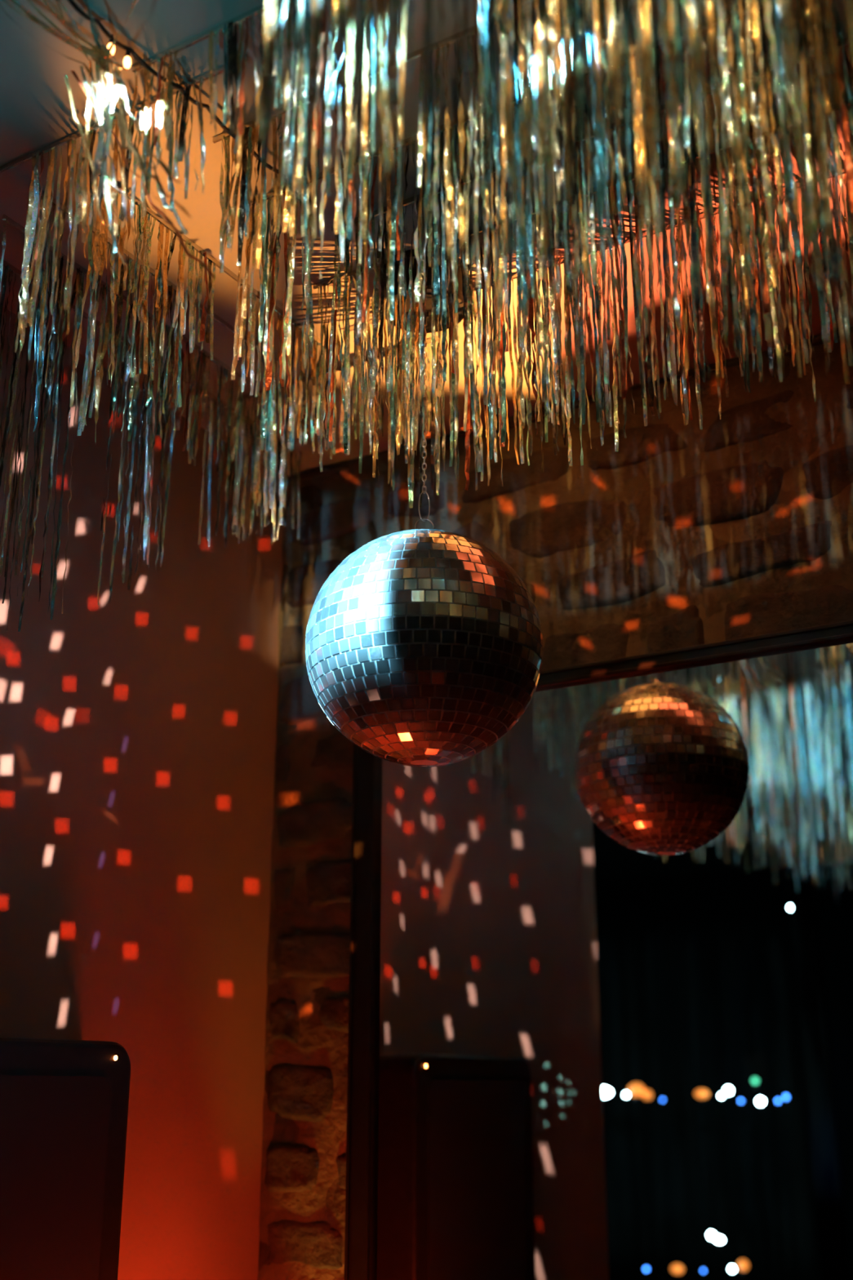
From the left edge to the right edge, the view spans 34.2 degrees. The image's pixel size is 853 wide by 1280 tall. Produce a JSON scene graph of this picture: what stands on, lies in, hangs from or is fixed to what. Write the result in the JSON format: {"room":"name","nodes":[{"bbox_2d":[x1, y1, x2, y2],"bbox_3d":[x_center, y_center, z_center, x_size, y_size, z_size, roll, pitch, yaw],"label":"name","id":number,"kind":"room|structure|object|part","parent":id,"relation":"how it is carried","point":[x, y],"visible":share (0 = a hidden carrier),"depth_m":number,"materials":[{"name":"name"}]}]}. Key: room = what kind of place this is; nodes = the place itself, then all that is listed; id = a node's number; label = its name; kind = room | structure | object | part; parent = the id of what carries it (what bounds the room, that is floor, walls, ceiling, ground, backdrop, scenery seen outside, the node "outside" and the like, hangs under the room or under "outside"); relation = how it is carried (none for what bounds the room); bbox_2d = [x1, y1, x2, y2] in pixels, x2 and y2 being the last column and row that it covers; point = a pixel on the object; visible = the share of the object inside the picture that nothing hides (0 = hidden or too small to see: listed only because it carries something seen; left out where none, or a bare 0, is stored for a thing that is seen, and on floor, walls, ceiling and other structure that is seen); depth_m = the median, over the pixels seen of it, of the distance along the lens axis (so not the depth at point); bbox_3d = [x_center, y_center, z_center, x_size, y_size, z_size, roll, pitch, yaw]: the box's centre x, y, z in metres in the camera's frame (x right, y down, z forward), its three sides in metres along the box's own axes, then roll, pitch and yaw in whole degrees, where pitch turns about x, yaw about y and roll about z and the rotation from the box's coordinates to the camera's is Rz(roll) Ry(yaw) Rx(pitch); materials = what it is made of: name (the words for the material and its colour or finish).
{"room":"entertainment venue","nodes":[
{"label":"entertainment venue","id":0,"kind":"room"},
{"bbox_2d":[0,306,284,1279],"bbox_3d":[-0.638,0.766,1.677,0.120,2.575,1.582,-10,-21,29],"label":"wall","id":1,"kind":"structure","parent":0,"point":[138,730],"depth_m":2.08,"materials":[{"name":"paint"}]},
{"bbox_2d":[0,1036,130,1279],"bbox_3d":[-0.495,0.656,1.745,0.092,0.292,0.233,-10,-21,29],"label":"wall speaker","id":2,"kind":"object","parent":1,"relation":"attached to","point":[64,1103],"visible":1,"depth_m":1.73,"materials":[{"name":"black plastic"}]},
{"bbox_2d":[0,0,852,476],"bbox_3d":[-0.500,-0.903,0.897,8.000,0.120,3.600,-10,-21,29],"label":"ceiling","id":3,"kind":"structure","parent":0,"point":[36,113],"depth_m":1.73,"materials":[{"name":"paint"}]},
{"bbox_2d":[0,0,214,279],"bbox_3d":[-0.329,-0.523,1.372,0.226,0.286,0.312,-10,-21,29],"label":"fringe","id":4,"kind":"object","parent":3,"relation":"hanging from","point":[100,55],"visible":1,"depth_m":1.43,"materials":[{"name":"silver metal"}]},
{"bbox_2d":[0,213,247,475],"bbox_3d":[-0.418,-0.351,1.956,0.027,0.276,0.511,-10,-21,29],"label":"fringe","id":5,"kind":"object","parent":3,"relation":"hanging from","point":[77,291],"visible":0.84,"depth_m":1.94,"materials":[{"name":"silver metal"}]},
{"bbox_2d":[0,54,248,334],"bbox_3d":[-0.407,-0.472,1.591,0.490,0.272,0.027,-10,-21,29],"label":"fringe","id":6,"kind":"object","parent":3,"relation":"hanging from","point":[70,140],"visible":0.86,"depth_m":1.59,"materials":[{"name":"silver metal"}]},
{"bbox_2d":[14,182,282,456],"bbox_3d":[-0.361,-0.388,1.903,0.025,0.239,0.523,-11,-21,30],"label":"fringe","id":7,"kind":"object","parent":3,"relation":"hanging from","point":[171,287],"visible":0.73,"depth_m":1.86,"materials":[{"name":"silver metal"}]},
{"bbox_2d":[0,257,302,631],"bbox_3d":[-0.404,-0.171,2.079,0.029,0.545,0.727,-10,-21,29],"label":"fringe","id":8,"kind":"object","parent":3,"relation":"hanging from","point":[11,395],"visible":0.75,"depth_m":2.01,"materials":[{"name":"silver metal"}]},
{"bbox_2d":[67,0,311,203],"bbox_3d":[-0.253,-0.604,1.577,0.014,0.011,0.418,-11,-21,31],"label":"cable","id":9,"kind":"object","parent":3,"relation":"attached to","point":[72,2],"visible":0.59,"depth_m":1.50,"materials":[{"name":"black rubber"}]},
{"bbox_2d":[106,34,115,54],"bbox_3d":[-0.334,-0.629,1.465,0.008,0.026,0.008,-10,-21,29],"label":"bulb","id":10,"kind":"object","parent":9,"relation":"hanging from","point":[111,41],"visible":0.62,"depth_m":1.46,"materials":[{"name":"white glass"}]},
{"bbox_3d":[-0.334,-0.624,1.463,0.008,0.014,0.008,-10,-21,29],"label":"bulb","id":11,"kind":"part","parent":10,"relation":"part of","materials":[{"name":"clear glass"}]},
{"bbox_2d":[123,49,131,68],"bbox_3d":[-0.320,-0.624,1.484,0.008,0.026,0.008,-10,-21,29],"label":"bulb","id":12,"kind":"object","parent":9,"relation":"hanging from","point":[126,61],"visible":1,"depth_m":1.48,"materials":[{"name":"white glass"}]},
{"bbox_3d":[-0.320,-0.618,1.482,0.008,0.014,0.008,-10,-21,29],"label":"bulb","id":13,"kind":"part","parent":12,"relation":"part of","materials":[{"name":"clear glass"}]},
{"bbox_2d":[125,49,130,57],"bbox_3d":[-0.320,-0.630,1.486,0.005,0.013,0.005,-10,-21,29],"label":"socket","id":14,"kind":"object","parent":12,"relation":"attached to","point":[127,52],"depth_m":1.48,"materials":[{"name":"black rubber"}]},
{"bbox_2d":[70,159,326,444],"bbox_3d":[-0.282,-0.426,1.868,0.028,0.189,0.525,-10,-21,29],"label":"fringe","id":15,"kind":"object","parent":3,"relation":"hanging from","point":[100,242],"visible":0.77,"depth_m":1.83,"materials":[{"name":"silver metal"}]},
{"bbox_2d":[234,335,438,542],"bbox_3d":[-0.145,-0.298,2.131,0.380,0.270,0.024,-11,-21,30],"label":"fringe","id":16,"kind":"object","parent":3,"relation":"hanging from","point":[256,447],"visible":0.58,"depth_m":2.17,"materials":[{"name":"silver metal"}]},
{"bbox_2d":[379,248,469,333],"bbox_3d":[-0.003,-0.475,1.912,0.124,0.068,0.124,-10,-21,29],"label":"motor","id":17,"kind":"object","parent":3,"relation":"attached to","point":[428,300],"visible":0.23,"depth_m":1.88,"materials":[{"name":"black metal"}]},
{"bbox_2d":[418,320,430,521],"bbox_3d":[-0.003,-0.301,1.855,0.015,0.309,0.006,-3,-18,11],"label":"chain","id":18,"kind":"object","parent":17,"relation":"hanging from","point":[425,353],"visible":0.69,"depth_m":1.84,"materials":[{"name":"silver metal"}]},
{"bbox_2d":[305,518,543,767],"bbox_3d":[-0.003,-0.003,1.759,0.301,0.327,0.301,-10,-21,29],"label":"ball","id":19,"kind":"object","parent":18,"relation":"hanging from","point":[424,647],"visible":1,"depth_m":1.64,"materials":[{"name":"grey metal"}]},
{"bbox_2d":[128,0,852,245],"bbox_3d":[0.276,-0.545,1.125,1.400,0.420,0.036,-11,-21,29],"label":"fringe","id":20,"kind":"object","parent":3,"relation":"hanging from","point":[233,66],"visible":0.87,"depth_m":1.22,"materials":[{"name":"silver metal"}]},
{"bbox_2d":[212,0,831,297],"bbox_3d":[0.307,-0.500,1.265,1.304,0.419,0.032,-10,-21,29],"label":"fringe","id":21,"kind":"object","parent":3,"relation":"hanging from","point":[677,176],"visible":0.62,"depth_m":1.39,"materials":[{"name":"silver metal"}]},
{"bbox_2d":[234,0,852,397],"bbox_3d":[0.302,-0.460,1.402,1.252,0.410,0.036,-10,-21,29],"label":"fringe","id":22,"kind":"object","parent":3,"relation":"hanging from","point":[267,291],"visible":0.6,"depth_m":1.50,"materials":[{"name":"silver metal"}]},
{"bbox_2d":[258,0,847,166],"bbox_3d":[0.370,-0.616,0.895,1.207,0.426,0.029,-10,-21,29],"label":"fringe","id":23,"kind":"object","parent":3,"relation":"hanging from","point":[542,6],"visible":1,"depth_m":1.07,"materials":[{"name":"silver metal"}]},
{"bbox_2d":[312,100,852,493],"bbox_3d":[0.285,-0.400,1.640,1.030,0.379,0.034,-10,-21,29],"label":"fringe","id":24,"kind":"object","parent":3,"relation":"hanging from","point":[623,347],"visible":0.55,"depth_m":1.70,"materials":[{"name":"silver metal"}]},
{"bbox_2d":[325,37,852,453],"bbox_3d":[0.340,-0.424,1.488,1.083,0.426,0.031,-10,-21,29],"label":"fringe","id":25,"kind":"object","parent":3,"relation":"hanging from","point":[695,276],"visible":0.62,"depth_m":1.59,"materials":[{"name":"silver metal"}]},
{"bbox_2d":[344,166,851,507],"bbox_3d":[0.290,-0.387,1.775,0.962,0.320,0.032,-10,-21,29],"label":"fringe","id":26,"kind":"object","parent":3,"relation":"hanging from","point":[832,333],"visible":0.5,"depth_m":1.81,"materials":[{"name":"silver metal"}]},
{"bbox_2d":[257,326,852,1279],"bbox_3d":[1.709,0.590,1.131,4.500,2.575,0.169,-10,-21,29],"label":"wall","id":27,"kind":"structure","parent":0,"point":[738,526],"depth_m":2.17,"materials":[{"name":"brick"}]},
{"bbox_2d":[344,620,852,1279],"bbox_3d":[1.095,0.673,1.357,2.800,1.655,0.044,-10,-21,29],"label":"wall mirror","id":28,"kind":"object","parent":27,"relation":"attached to","point":[600,991],"visible":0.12,"depth_m":1.94,"materials":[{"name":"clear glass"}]}
]}

